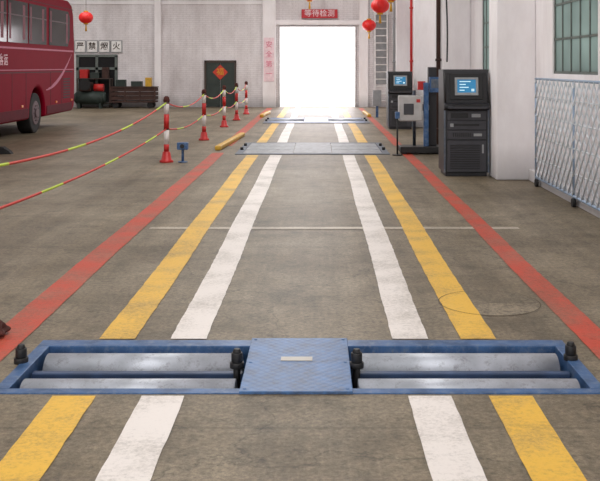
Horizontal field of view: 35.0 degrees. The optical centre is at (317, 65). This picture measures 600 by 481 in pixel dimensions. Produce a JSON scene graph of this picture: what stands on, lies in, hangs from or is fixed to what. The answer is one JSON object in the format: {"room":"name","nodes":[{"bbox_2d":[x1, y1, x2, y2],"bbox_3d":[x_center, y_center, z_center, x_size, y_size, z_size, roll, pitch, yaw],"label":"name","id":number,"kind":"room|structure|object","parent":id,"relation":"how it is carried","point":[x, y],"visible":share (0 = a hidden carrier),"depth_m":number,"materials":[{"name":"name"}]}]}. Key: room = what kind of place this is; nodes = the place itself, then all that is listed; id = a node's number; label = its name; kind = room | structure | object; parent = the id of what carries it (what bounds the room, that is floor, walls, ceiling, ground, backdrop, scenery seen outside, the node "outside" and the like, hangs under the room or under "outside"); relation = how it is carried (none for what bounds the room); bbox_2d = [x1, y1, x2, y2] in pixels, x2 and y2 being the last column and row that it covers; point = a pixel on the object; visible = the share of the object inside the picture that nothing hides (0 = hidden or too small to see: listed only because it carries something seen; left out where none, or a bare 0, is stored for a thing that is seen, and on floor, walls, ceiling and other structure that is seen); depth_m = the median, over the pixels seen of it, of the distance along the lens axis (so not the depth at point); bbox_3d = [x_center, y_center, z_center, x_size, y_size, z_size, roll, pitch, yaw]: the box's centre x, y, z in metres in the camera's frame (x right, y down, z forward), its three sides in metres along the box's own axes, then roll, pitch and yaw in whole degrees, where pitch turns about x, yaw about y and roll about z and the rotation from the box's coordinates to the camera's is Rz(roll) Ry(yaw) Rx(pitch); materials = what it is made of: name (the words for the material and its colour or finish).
{"room":"vehicle inspection station","nodes":[
{"label":"vehicle inspection station","id":0,"kind":"room"},
{"bbox_2d":[66,0,392,106],"bbox_3d":[-5.325,-1.400,37.150,17.350,6.000,0.300,0,0,0],"label":"wall","id":1,"kind":"structure","parent":0,"point":[191,34],"depth_m":37.00,"materials":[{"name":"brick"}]},
{"bbox_2d":[74,40,85,52],"bbox_3d":[-9.250,-0.760,36.956,0.440,0.480,0.069,0,0,0],"label":"sign","id":2,"kind":"structure","parent":1,"relation":"attached to","point":[79,45],"depth_m":36.93,"materials":[{"name":"grey plastic"}]},
{"bbox_2d":[87,40,97,52],"bbox_3d":[-8.780,-0.760,36.956,0.440,0.480,0.069,0,0,0],"label":"sign","id":3,"kind":"structure","parent":1,"relation":"attached to","point":[92,45],"depth_m":36.93,"materials":[{"name":"grey plastic"}]},
{"bbox_2d":[76,54,117,104],"bbox_3d":[-8.600,0.530,36.960,1.600,1.960,0.080,0,0,0],"label":"window","id":4,"kind":"structure","parent":1,"relation":"in","point":[93,62],"depth_m":36.97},
{"bbox_2d":[99,40,109,52],"bbox_3d":[-8.310,-0.760,36.956,0.440,0.480,0.069,0,0,0],"label":"sign","id":5,"kind":"structure","parent":1,"relation":"attached to","point":[104,45],"depth_m":36.93,"materials":[{"name":"grey plastic"}]},
{"bbox_2d":[111,40,121,52],"bbox_3d":[-7.840,-0.760,36.956,0.440,0.480,0.069,0,0,0],"label":"sign","id":6,"kind":"structure","parent":1,"relation":"attached to","point":[116,45],"depth_m":36.93,"materials":[{"name":"grey plastic"}]},
{"bbox_2d":[154,0,160,106],"bbox_3d":[-6.225,-1.400,36.930,0.250,6.000,0.140,0,0,0],"label":"trim","id":7,"kind":"structure","parent":1,"relation":"attached to","point":[157,3],"depth_m":36.86,"materials":[{"name":"white paint"}]},
{"bbox_2d":[68,1,262,3],"bbox_3d":[-8.075,-2.460,36.975,11.850,0.120,0.050,0,0,0],"label":"trim","id":8,"kind":"structure","parent":1,"relation":"attached to","point":[70,2],"depth_m":36.95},
{"bbox_2d":[204,60,235,106],"bbox_3d":[-3.800,0.690,36.960,1.240,1.820,0.080,0,0,0],"label":"door","id":9,"kind":"structure","parent":1,"relation":"in","point":[214,72],"depth_m":36.94,"materials":[{"name":"green paint"}]},
{"bbox_2d":[213,65,227,79],"bbox_3d":[-3.800,0.240,36.934,0.594,0.594,0.007,0,0,0],"label":"poster","id":10,"kind":"object","parent":9,"relation":"attached to","point":[220,72],"depth_m":36.93,"materials":[{"name":"red paper"}]},
{"bbox_2d":[264,38,273,80],"bbox_3d":[-1.900,-0.250,36.806,0.400,1.700,0.029,0,0,0],"label":"poster","id":11,"kind":"object","parent":1,"relation":"attached to","point":[268,42],"visible":1,"depth_m":36.80,"materials":[{"name":"paper"}]},
{"bbox_2d":[263,0,275,106],"bbox_3d":[-1.895,-1.400,36.910,0.510,6.000,0.180,0,0,0],"label":"trim","id":12,"kind":"structure","parent":1,"relation":"attached to","point":[269,6],"depth_m":36.82,"materials":[{"name":"paint"}]},
{"bbox_2d":[279,26,355,106],"bbox_3d":[-0.020,0.015,36.970,3.020,3.170,0.060,0,0,0],"label":"trim","id":13,"kind":"structure","parent":1,"relation":"attached to","point":[279,26],"depth_m":36.94,"materials":[{"name":"grey metal"}]},
{"bbox_2d":[302,9,337,17],"bbox_3d":[0.060,-2.030,36.920,1.400,0.340,0.159,0,0,0],"label":"sign","id":14,"kind":"object","parent":1,"relation":"attached to","point":[306,13],"visible":1,"depth_m":36.85,"materials":[{"name":"plastic"}]},
{"bbox_2d":[276,20,373,24],"bbox_3d":[0.280,-1.690,36.950,3.840,0.180,0.100,0,0,0],"label":"trim","id":15,"kind":"structure","parent":1,"relation":"attached to","point":[278,22],"depth_m":36.90,"materials":[{"name":"white paint"}]},
{"bbox_2d":[359,0,367,106],"bbox_3d":[1.775,-1.400,36.930,0.350,6.000,0.140,0,0,0],"label":"trim","id":16,"kind":"structure","parent":1,"relation":"attached to","point":[363,4],"depth_m":36.86,"materials":[{"name":"white paint"}]},
{"bbox_2d":[376,15,388,83],"bbox_3d":[2.460,-0.650,36.980,0.580,2.700,0.040,0,0,0],"label":"board","id":17,"kind":"object","parent":1,"relation":"attached to","point":[379,46],"visible":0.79,"depth_m":36.96,"materials":[{"name":"grey plastic"}]},
{"bbox_2d":[0,107,599,480],"bbox_3d":[-5.475,1.600,15.650,17.050,0.001,43.300,0,0,0],"label":"floor","id":18,"kind":"structure","parent":0,"point":[285,283],"depth_m":7.25,"materials":[{"name":"concrete"}]},
{"bbox_2d":[0,320,10,336],"bbox_3d":[-1.926,1.548,5.620,0.183,0.104,0.187,0,0,0],"label":"rag","id":19,"kind":"object","parent":18,"relation":"on","point":[4,328],"visible":1,"depth_m":5.63,"materials":[{"name":"brown fabric"}]},
{"bbox_2d":[0,146,12,153],"bbox_3d":[-5.691,1.535,17.300,0.255,0.130,0.160,0,0,0],"label":"chock","id":20,"kind":"object","parent":18,"relation":"on","point":[3,150],"visible":1,"depth_m":17.22,"materials":[{"name":"rubber"}]},
{"bbox_2d":[0,0,73,132],"bbox_3d":[-7.940,-0.080,20.700,2.520,3.360,11.000,0,0,0],"label":"bus","id":21,"kind":"object","parent":18,"relation":"on","point":[37,36],"visible":1,"depth_m":22.46,"materials":[{"name":"red paint"}]},
{"bbox_2d":[1,1,3,37],"bbox_3d":[-6.687,-0.990,20.110,0.002,0.780,0.180,0,0,0],"label":"curtain","id":22,"kind":"object","parent":21,"relation":"hanging from","point":[2,2],"depth_m":20.13,"materials":[{"name":"fabric"}]},
{"bbox_2d":[9,2,10,37],"bbox_3d":[-6.687,-0.990,20.640,0.002,0.780,0.120,0,0,0],"label":"curtain","id":23,"kind":"object","parent":21,"relation":"hanging from","point":[9,2],"depth_m":20.61,"materials":[{"name":"fabric"}]},
{"bbox_2d":[23,5,24,39],"bbox_3d":[-6.687,-0.990,21.610,0.002,0.780,0.180,0,0,0],"label":"curtain","id":24,"kind":"object","parent":21,"relation":"hanging from","point":[23,5],"depth_m":21.60,"materials":[{"name":"pink fabric"}]},
{"bbox_2d":[30,7,31,39],"bbox_3d":[-6.687,-0.990,22.140,0.002,0.780,0.120,0,0,0],"label":"curtain","id":25,"kind":"object","parent":21,"relation":"hanging from","point":[30,7],"depth_m":22.12,"materials":[{"name":"fabric"}]},
{"bbox_2d":[42,9,43,40],"bbox_3d":[-6.687,-0.990,23.110,0.002,0.780,0.180,0,0,0],"label":"curtain","id":26,"kind":"object","parent":21,"relation":"hanging from","point":[42,9],"depth_m":23.09,"materials":[{"name":"fabric"}]},
{"bbox_2d":[50,11,51,41],"bbox_3d":[-6.687,-0.990,23.790,0.002,0.780,0.120,0,0,0],"label":"curtain","id":27,"kind":"object","parent":21,"relation":"hanging from","point":[50,11],"depth_m":23.78,"materials":[{"name":"fabric"}]},
{"bbox_2d":[63,78,69,97],"bbox_3d":[-6.696,0.588,25.300,0.008,0.525,0.700,0,0,0],"label":"grille","id":28,"kind":"object","parent":21,"relation":"attached to","point":[66,81],"depth_m":25.28,"materials":[{"name":"red metal"}]},
{"bbox_2d":[66,14,67,43],"bbox_3d":[-6.687,-0.990,25.310,0.002,0.780,0.180,0,0,0],"label":"curtain","id":29,"kind":"object","parent":21,"relation":"hanging from","point":[66,14],"depth_m":25.30,"materials":[{"name":"pink fabric"}]},
{"bbox_2d":[0,396,94,480],"bbox_3d":[-1.174,1.596,3.050,0.223,0.001,3.100,0,0,0],"label":"lane line","id":30,"kind":"object","parent":18,"relation":"on","point":[31,455],"visible":1,"depth_m":4.06,"materials":[{"name":"yellow paint"}]},
{"bbox_2d":[74,79,106,108],"bbox_3d":[-8.600,1.040,35.875,1.200,1.120,0.550,0,0,0],"label":"air compressor","id":31,"kind":"object","parent":18,"relation":"on","point":[86,95],"visible":0.98,"depth_m":35.70,"materials":[{"name":"green metal"}]},
{"bbox_2d":[77,78,112,107],"bbox_3d":[-8.600,1.035,36.620,1.280,1.130,0.440,0,0,0],"label":"storage bench","id":32,"kind":"object","parent":18,"relation":"on","point":[77,78],"visible":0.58,"depth_m":36.40,"materials":[{"name":"black metal"}]},
{"bbox_2d":[80,69,88,77],"bbox_3d":[-9.000,0.300,36.620,0.320,0.340,0.320,0,0,0],"label":"storage box","id":33,"kind":"object","parent":32,"relation":"on","point":[84,73],"visible":0.99,"depth_m":36.47,"materials":[{"name":"red paint"}]},
{"bbox_2d":[77,78,112,78],"bbox_3d":[-8.600,0.485,36.620,1.280,0.030,0.440,0,0,0],"label":"shelf","id":34,"kind":"object","parent":32,"relation":"attached to","point":[77,78],"depth_m":36.40,"materials":[{"name":"black metal"}]},
{"bbox_2d":[90,72,100,77],"bbox_3d":[-8.580,0.360,36.620,0.360,0.220,0.320,0,0,0],"label":"storage box","id":35,"kind":"object","parent":32,"relation":"on","point":[92,74],"visible":0.97,"depth_m":36.47,"materials":[{"name":"green paint"}]},
{"bbox_2d":[102,67,108,77],"bbox_3d":[-8.180,0.260,36.620,0.240,0.420,0.320,0,0,0],"label":"storage box","id":36,"kind":"object","parent":32,"relation":"on","point":[105,70],"visible":0.98,"depth_m":36.47,"materials":[{"name":"brown wood"}]},
{"bbox_2d":[0,153,222,360],"bbox_3d":[-1.830,1.596,10.950,0.236,0.001,13.100,0,0,0],"label":"lane line","id":37,"kind":"object","parent":18,"relation":"on","point":[28,319],"visible":1,"depth_m":7.38,"materials":[{"name":"red paint"}]},
{"bbox_2d":[109,86,158,107],"bbox_3d":[-7.000,1.190,36.190,1.740,0.820,0.760,0,0,0],"label":"wooden cart","id":38,"kind":"object","parent":18,"relation":"on","point":[118,98],"visible":1,"depth_m":35.84,"materials":[{"name":"brown wood"}]},
{"bbox_2d":[116,80,126,86],"bbox_3d":[-7.500,0.650,36.200,0.370,0.260,0.320,0,0,0],"label":"toolbox","id":39,"kind":"object","parent":38,"relation":"on","point":[119,83],"visible":1,"depth_m":36.05,"materials":[{"name":"grey metal"}]},
{"bbox_2d":[131,81,142,86],"bbox_3d":[-6.900,0.680,36.200,0.420,0.200,0.320,0,0,0],"label":"toolbox","id":40,"kind":"object","parent":38,"relation":"on","point":[133,83],"visible":1,"depth_m":36.05,"materials":[{"name":"green paint"}]},
{"bbox_2d":[145,78,152,86],"bbox_3d":[-6.450,0.610,36.200,0.240,0.340,0.320,0,0,0],"label":"toolbox","id":41,"kind":"object","parent":38,"relation":"on","point":[148,81],"visible":1,"depth_m":36.05,"materials":[{"name":"yellow paint"}]},
{"bbox_2d":[95,396,183,480],"bbox_3d":[-0.755,1.596,3.050,0.224,0.001,3.100,0,0,0],"label":"lane line","id":42,"kind":"object","parent":18,"relation":"on","point":[135,454],"visible":1,"depth_m":4.05,"materials":[{"name":"white paint"}]},
{"bbox_2d":[160,96,172,162],"bbox_3d":[-2.520,1.050,15.800,0.230,1.100,0.230,0,0,0],"label":"barrier post","id":43,"kind":"object","parent":18,"relation":"on","point":[166,155],"visible":1,"depth_m":15.76,"materials":[{"name":"red paint"}]},
{"bbox_2d":[0,102,165,166],"bbox_3d":[-2.570,0.740,10.300,0.026,0.276,10.879,0,0,1],"label":"rope","id":44,"kind":"object","parent":43,"relation":"attached to","point":[130,125],"visible":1,"depth_m":9.88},
{"bbox_2d":[0,129,166,209],"bbox_3d":[-2.570,1.120,10.300,0.026,0.166,10.878,0,0,1],"label":"rope","id":45,"kind":"object","parent":43,"relation":"attached to","point":[126,153],"visible":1,"depth_m":9.90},
{"bbox_2d":[169,94,203,107],"bbox_3d":[-2.490,0.690,18.150,0.026,0.176,4.580,0,0,1],"label":"rope","id":46,"kind":"object","parent":43,"relation":"attached to","point":[203,94],"visible":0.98,"depth_m":18.06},
{"bbox_2d":[169,114,203,129],"bbox_3d":[-2.490,1.100,18.150,0.026,0.126,4.579,0,0,1],"label":"rope","id":47,"kind":"object","parent":43,"relation":"attached to","point":[203,114],"visible":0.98,"depth_m":17.83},
{"bbox_2d":[99,155,257,338],"bbox_3d":[-1.175,1.596,11.280,0.226,0.001,11.440,0,0,0],"label":"lane line","id":48,"kind":"object","parent":18,"relation":"on","point":[129,322],"visible":1,"depth_m":7.49,"materials":[{"name":"yellow paint"}]},
{"bbox_2d":[177,142,188,162],"bbox_3d":[-2.250,1.435,15.797,0.180,0.330,0.165,0,0,0],"label":"sensor","id":49,"kind":"object","parent":18,"relation":"on","point":[182,146],"visible":1,"depth_m":15.74,"materials":[{"name":"blue paint"}]},
{"bbox_2d":[199,89,208,140],"bbox_3d":[-2.460,1.050,20.500,0.230,1.100,0.230,0,0,0],"label":"barrier post","id":50,"kind":"object","parent":18,"relation":"on","point":[203,137],"visible":0.98,"depth_m":20.46,"materials":[{"name":"red paint"}]},
{"bbox_2d":[220,85,228,126],"bbox_3d":[-2.460,1.050,24.900,0.230,1.100,0.230,0,0,0],"label":"barrier post","id":51,"kind":"object","parent":18,"relation":"on","point":[224,122],"visible":0.99,"depth_m":24.86,"materials":[{"name":"red paint"}]},
{"bbox_2d":[171,155,281,338],"bbox_3d":[-0.755,1.596,11.280,0.225,0.001,11.440,0,0,0],"label":"lane line","id":52,"kind":"object","parent":18,"relation":"on","point":[197,320],"visible":1,"depth_m":7.45,"materials":[{"name":"white paint"}]},
{"bbox_2d":[215,132,244,149],"bbox_3d":[-1.810,1.555,19.800,0.120,0.090,3.604,0,0,3],"label":"curb","id":53,"kind":"object","parent":18,"relation":"on","point":[233,139],"visible":1,"depth_m":19.28,"materials":[{"name":"yellow paint"}]},
{"bbox_2d":[233,83,239,120],"bbox_3d":[-2.400,1.050,28.000,0.230,1.100,0.230,0,0,0],"label":"barrier post","id":54,"kind":"object","parent":18,"relation":"on","point":[236,115],"visible":1,"depth_m":27.96,"materials":[{"name":"red paint"}]},
{"bbox_2d":[243,81,249,113],"bbox_3d":[-2.380,1.050,31.500,0.230,1.100,0.230,0,0,0],"label":"barrier post","id":55,"kind":"object","parent":18,"relation":"on","point":[246,111],"visible":1,"depth_m":31.46,"materials":[{"name":"red paint"}]},
{"bbox_2d":[228,108,271,145],"bbox_3d":[-1.830,1.596,27.500,0.235,0.001,17.000,0,0,0],"label":"lane line","id":56,"kind":"object","parent":18,"relation":"on","point":[254,121],"visible":0.71,"depth_m":25.92,"materials":[{"name":"red paint"}]},
{"bbox_2d":[260,111,270,116],"bbox_3d":[-1.700,1.550,30.750,0.120,0.100,2.502,0,0,2],"label":"curb","id":57,"kind":"object","parent":18,"relation":"on","point":[266,113],"visible":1,"depth_m":30.16,"materials":[{"name":"yellow paint"}]},
{"bbox_2d":[257,123,279,141],"bbox_3d":[-1.175,1.596,23.100,0.225,0.001,6.600,0,0,0],"label":"lane line","id":58,"kind":"object","parent":18,"relation":"on","point":[273,126],"visible":0.99,"depth_m":22.46,"materials":[{"name":"yellow paint"}]},
{"bbox_2d":[277,108,289,117],"bbox_3d":[-1.175,1.596,32.900,0.224,0.001,7.200,0,0,0],"label":"lane line","id":59,"kind":"object","parent":18,"relation":"on","point":[282,114],"visible":1,"depth_m":31.92,"materials":[{"name":"yellow paint"}]},
{"bbox_2d":[278,123,293,141],"bbox_3d":[-0.754,1.596,23.100,0.223,0.001,6.600,0,0,0],"label":"lane line","id":60,"kind":"object","parent":18,"relation":"on","point":[285,134],"visible":0.99,"depth_m":22.46,"materials":[{"name":"white paint"}]},
{"bbox_2d":[290,108,300,117],"bbox_3d":[-0.755,1.596,32.900,0.225,0.001,7.200,0,0,0],"label":"lane line","id":61,"kind":"object","parent":18,"relation":"on","point":[295,113],"visible":1,"depth_m":31.92,"materials":[{"name":"white paint"}]},
{"bbox_2d":[0,338,599,393],"bbox_3d":[-0.109,1.800,5.080,3.058,0.600,0.910,0,0,0],"label":"roller brake tester","id":62,"kind":"object","parent":18,"relation":"in","point":[256,365],"visible":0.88,"depth_m":5.08,"materials":[{"name":"blue paint"}]},
{"bbox_2d":[235,142,389,154],"bbox_3d":[-0.100,1.568,18.425,2.800,0.064,2.550,0,0,0],"label":"speed tester","id":63,"kind":"object","parent":18,"relation":"on","point":[255,148],"visible":1,"depth_m":18.22,"materials":[{"name":"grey metal"}]},
{"bbox_2d":[263,117,369,122],"bbox_3d":[-0.050,1.598,27.850,3.000,0.124,2.700,0,0,0],"label":"scale","id":64,"kind":"object","parent":18,"relation":"on","point":[268,120],"visible":1,"depth_m":27.62,"materials":[{"name":"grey metal"}]},
{"bbox_2d":[149,227,518,228],"bbox_3d":[0.160,1.597,9.370,3.640,0.001,0.120,0,0,0],"label":"stop line","id":65,"kind":"object","parent":18,"relation":"on","point":[150,227],"visible":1,"depth_m":9.34,"materials":[{"name":"white paint"}]},
{"bbox_2d":[330,108,338,117],"bbox_3d":[0.545,1.596,32.900,0.226,0.001,7.200,0,0,0],"label":"lane line","id":66,"kind":"object","parent":18,"relation":"on","point":[333,110],"visible":1,"depth_m":31.92,"materials":[{"name":"white paint"}]},
{"bbox_2d":[334,123,348,141],"bbox_3d":[0.545,1.596,23.100,0.225,0.001,6.600,0,0,0],"label":"lane line","id":67,"kind":"object","parent":18,"relation":"on","point":[342,137],"visible":0.99,"depth_m":22.46,"materials":[{"name":"white paint"}]},
{"bbox_2d":[340,108,351,117],"bbox_3d":[0.935,1.596,32.900,0.225,0.001,7.200,0,0,0],"label":"lane line","id":68,"kind":"object","parent":18,"relation":"on","point":[346,114],"visible":1,"depth_m":31.92,"materials":[{"name":"yellow paint"}]},
{"bbox_2d":[348,123,366,141],"bbox_3d":[0.935,1.596,23.100,0.225,0.001,6.600,0,0,0],"label":"lane line","id":69,"kind":"object","parent":18,"relation":"on","point":[357,133],"visible":0.99,"depth_m":22.46,"materials":[{"name":"yellow paint"}]},
{"bbox_2d":[362,111,370,116],"bbox_3d":[1.575,1.550,30.800,0.120,0.100,2.400,0,0,-1],"label":"curb","id":70,"kind":"object","parent":18,"relation":"on","point":[365,113],"visible":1,"depth_m":30.13,"materials":[{"name":"yellow paint"}]},
{"bbox_2d":[373,90,380,116],"bbox_3d":[1.840,1.175,29.600,0.260,0.850,0.160,0,0,0],"label":"signal post","id":71,"kind":"object","parent":18,"relation":"on","point":[376,93],"visible":1,"depth_m":29.52,"materials":[{"name":"grey metal"}]},
{"bbox_2d":[359,108,401,145],"bbox_3d":[1.620,1.596,27.500,0.195,0.001,17.000,0,0,0],"label":"lane line","id":72,"kind":"object","parent":18,"relation":"on","point":[391,138],"visible":0.86,"depth_m":23.50,"materials":[{"name":"red paint"}]},
{"bbox_2d":[374,10,387,106],"bbox_3d":[2.440,-0.362,36.749,0.540,3.880,0.072,0,-1,0],"label":"ladder","id":73,"kind":"object","parent":18,"relation":"on","point":[375,13],"visible":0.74,"depth_m":36.73,"materials":[{"name":"grey metal"}]},
{"bbox_2d":[343,155,427,338],"bbox_3d":[0.545,1.596,11.280,0.226,0.001,11.440,0,0,0],"label":"lane line","id":74,"kind":"object","parent":18,"relation":"on","point":[404,322],"visible":1,"depth_m":7.53,"materials":[{"name":"white paint"}]},
{"bbox_2d":[392,112,401,155],"bbox_3d":[1.420,1.210,17.000,0.180,0.780,0.180,0,0,0],"label":"stand","id":75,"kind":"object","parent":18,"relation":"on","point":[397,114],"visible":1,"depth_m":16.98,"materials":[{"name":"black metal"}]},
{"bbox_2d":[386,71,412,128],"bbox_3d":[2.080,0.870,24.235,0.620,1.460,0.730,0,0,0],"label":"cabinet","id":76,"kind":"object","parent":18,"relation":"on","point":[398,83],"visible":0.68,"depth_m":24.00,"materials":[{"name":"black metal"}]},
{"bbox_2d":[391,73,409,87],"bbox_3d":[2.080,0.373,24.019,0.480,0.380,0.022,0,-7,0],"label":"monitor","id":77,"kind":"object","parent":76,"relation":"on","point":[398,80],"depth_m":24.00,"materials":[{"name":"black plastic"}]},
{"bbox_2d":[398,67,438,153],"bbox_3d":[1.870,0.810,17.400,0.800,1.580,0.500,0,0,0],"label":"headlamp tester","id":78,"kind":"object","parent":18,"relation":"on","point":[410,107],"visible":0.91,"depth_m":17.25,"materials":[{"name":"blue metal"}]},
{"bbox_2d":[364,155,495,338],"bbox_3d":[0.935,1.596,11.280,0.225,0.001,11.440,0,0,0],"label":"lane line","id":79,"kind":"object","parent":18,"relation":"on","point":[441,278],"visible":1,"depth_m":7.45,"materials":[{"name":"yellow paint"}]},
{"bbox_2d":[408,396,486,480],"bbox_3d":[0.546,1.596,3.050,0.222,0.001,3.100,0,0,0],"label":"lane line","id":80,"kind":"object","parent":18,"relation":"on","point":[450,455],"visible":1,"depth_m":4.05,"materials":[{"name":"white paint"}]},
{"bbox_2d":[439,69,489,175],"bbox_3d":[2.150,0.825,13.985,0.660,1.550,0.730,0,0,0],"label":"cabinet","id":81,"kind":"object","parent":18,"relation":"on","point":[464,106],"visible":1,"depth_m":13.73,"materials":[{"name":"black metal"}]},
{"bbox_2d":[450,73,482,99],"bbox_3d":[2.150,0.298,13.769,0.480,0.380,0.022,0,-7,0],"label":"monitor","id":82,"kind":"object","parent":81,"relation":"on","point":[463,86],"depth_m":13.75,"materials":[{"name":"black plastic"}]},
{"bbox_2d":[448,107,486,108],"bbox_3d":[2.150,0.600,13.685,0.560,0.031,0.130,0,0,0],"label":"shelf","id":83,"kind":"object","parent":81,"relation":"attached to","point":[448,107],"depth_m":13.62,"materials":[{"name":"grey metal"}]},
{"bbox_2d":[438,290,540,315],"bbox_3d":[1.155,1.596,6.410,0.682,0.004,0.682,0,0,0],"label":"manhole cover","id":84,"kind":"object","parent":18,"relation":"on","point":[486,302],"visible":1,"depth_m":6.39,"materials":[{"name":"concrete"}]},
{"bbox_2d":[402,153,599,358],"bbox_3d":[1.620,1.596,10.950,0.196,0.001,13.100,0,0,0],"label":"lane line","id":85,"kind":"object","parent":18,"relation":"on","point":[576,320],"visible":1,"depth_m":7.38,"materials":[{"name":"red paint"}]},
{"bbox_2d":[489,396,586,480],"bbox_3d":[0.935,1.596,3.050,0.224,0.001,3.100,0,0,0],"label":"lane line","id":86,"kind":"object","parent":18,"relation":"on","point":[537,444],"visible":1,"depth_m":4.05,"materials":[{"name":"yellow paint"}]},
{"bbox_2d":[534,78,599,210],"bbox_3d":[2.900,0.877,10.775,0.040,1.446,3.776,0,0,0],"label":"metal fence","id":87,"kind":"object","parent":18,"relation":"on","point":[573,89],"visible":1,"depth_m":11.04,"materials":[{"name":"silver metal"}]},
{"bbox_2d":[435,0,599,197],"bbox_3d":[3.200,-1.400,15.500,0.300,6.000,43.000,0,0,0],"label":"wall","id":88,"kind":"structure","parent":0,"point":[544,8],"depth_m":12.41,"materials":[{"name":"white paint"}]},
{"bbox_2d":[392,1,395,70],"bbox_3d":[2.450,-1.400,30.600,0.126,6.000,0.126,0,0,0],"label":"pipe","id":89,"kind":"object","parent":88,"relation":"attached to","point":[393,18],"visible":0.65,"depth_m":30.56,"materials":[{"name":"grey plastic"}]},
{"bbox_2d":[395,0,409,70],"bbox_3d":[2.775,-1.400,30.700,0.550,6.000,0.600,0,0,0],"label":"trim","id":90,"kind":"structure","parent":88,"relation":"attached to","point":[402,11],"depth_m":30.40,"materials":[{"name":"white paint"}]},
{"bbox_2d":[409,0,412,83],"bbox_3d":[2.450,-1.400,24.950,0.098,6.000,0.098,0,0,0],"label":"pipe","id":91,"kind":"object","parent":88,"relation":"attached to","point":[411,1],"visible":0.66,"depth_m":24.92,"materials":[{"name":"red paint"}]},
{"bbox_2d":[413,0,434,126],"bbox_3d":[2.775,-1.400,25.000,0.550,6.000,0.600,0,0,0],"label":"trim","id":92,"kind":"structure","parent":88,"relation":"attached to","point":[423,10],"depth_m":24.70,"materials":[{"name":"white paint"}]},
{"bbox_2d":[435,0,440,144],"bbox_3d":[2.440,-1.400,19.250,0.126,6.000,0.126,0,0,0],"label":"pipe","id":93,"kind":"object","parent":88,"relation":"attached to","point":[438,2],"visible":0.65,"depth_m":19.21,"materials":[{"name":"black metal"}]},
{"bbox_2d":[441,0,469,68],"bbox_3d":[2.775,-1.400,19.300,0.550,6.000,0.600,0,0,0],"label":"trim","id":94,"kind":"structure","parent":88,"relation":"attached to","point":[458,10],"depth_m":19.00,"materials":[{"name":"white paint"}]},
{"bbox_2d":[483,0,488,71],"bbox_3d":[3.085,-1.450,16.850,0.030,3.100,1.700,0,0,0],"label":"window","id":95,"kind":"structure","parent":88,"relation":"in","point":[485,2],"depth_m":17.35,"materials":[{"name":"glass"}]},
{"bbox_2d":[489,0,535,179],"bbox_3d":[2.775,-1.400,13.600,0.550,6.000,0.600,0,0,0],"label":"pillar","id":96,"kind":"structure","parent":88,"relation":"attached to","point":[512,23],"depth_m":13.30,"materials":[{"name":"white paint"}]},
{"bbox_2d":[529,169,599,217],"bbox_3d":[3.000,1.520,6.500,0.100,0.160,25.000,0,0,0],"label":"baseboard","id":97,"kind":"structure","parent":88,"relation":"attached to","point":[581,205],"depth_m":11.37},
{"bbox_2d":[554,0,597,74],"bbox_3d":[3.085,-1.450,11.350,0.030,3.100,2.000,0,0,0],"label":"window","id":98,"kind":"structure","parent":88,"relation":"in","point":[575,21],"depth_m":11.34,"materials":[{"name":"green glass"}]},
{"bbox_3d":[-5.475,-4.500,15.650,17.650,0.200,43.300,0,0,0],"label":"ceiling","id":99,"kind":"structure","parent":0,"visible":0},
{"bbox_2d":[79,11,92,30],"bbox_3d":[-8.060,-2.803,33.000,0.500,3.195,0.500,0,0,0],"label":"lantern","id":100,"kind":"object","parent":99,"relation":"hanging from","point":[85,17],"visible":1,"depth_m":32.85,"materials":[{"name":"fabric"}]},
{"bbox_2d":[362,18,375,38],"bbox_3d":[1.880,-2.703,35.000,0.520,3.394,0.520,0,0,0],"label":"lantern","id":101,"kind":"object","parent":99,"relation":"hanging from","point":[368,25],"visible":1,"depth_m":34.84,"materials":[{"name":"fabric"}]},
{"bbox_2d":[371,0,388,22],"bbox_3d":[1.960,-2.874,30.000,0.580,3.051,0.580,0,0,0],"label":"lantern","id":102,"kind":"object","parent":99,"relation":"hanging from","point":[378,6],"visible":0.99,"depth_m":29.81,"materials":[{"name":"fabric"}]},
{"bbox_2d":[387,0,394,11],"bbox_3d":[2.150,-2.999,28.000,0.580,2.801,0.580,0,0,0],"label":"lantern","id":103,"kind":"object","parent":99,"relation":"hanging from","point":[389,1],"visible":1,"depth_m":27.97,"materials":[{"name":"fabric"}]},
{"bbox_2d":[446,0,447,61],"bbox_3d":[2.520,-2.228,18.635,0.087,4.305,0.642,0,0,11],"label":"hanging cable","id":104,"kind":"object","parent":99,"relation":"hanging from","point":[446,0],"visible":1,"depth_m":18.48,"materials":[{"name":"black plastic"}]},
{"label":"outside","id":105,"kind":"structure","parent":0,"visible":0},
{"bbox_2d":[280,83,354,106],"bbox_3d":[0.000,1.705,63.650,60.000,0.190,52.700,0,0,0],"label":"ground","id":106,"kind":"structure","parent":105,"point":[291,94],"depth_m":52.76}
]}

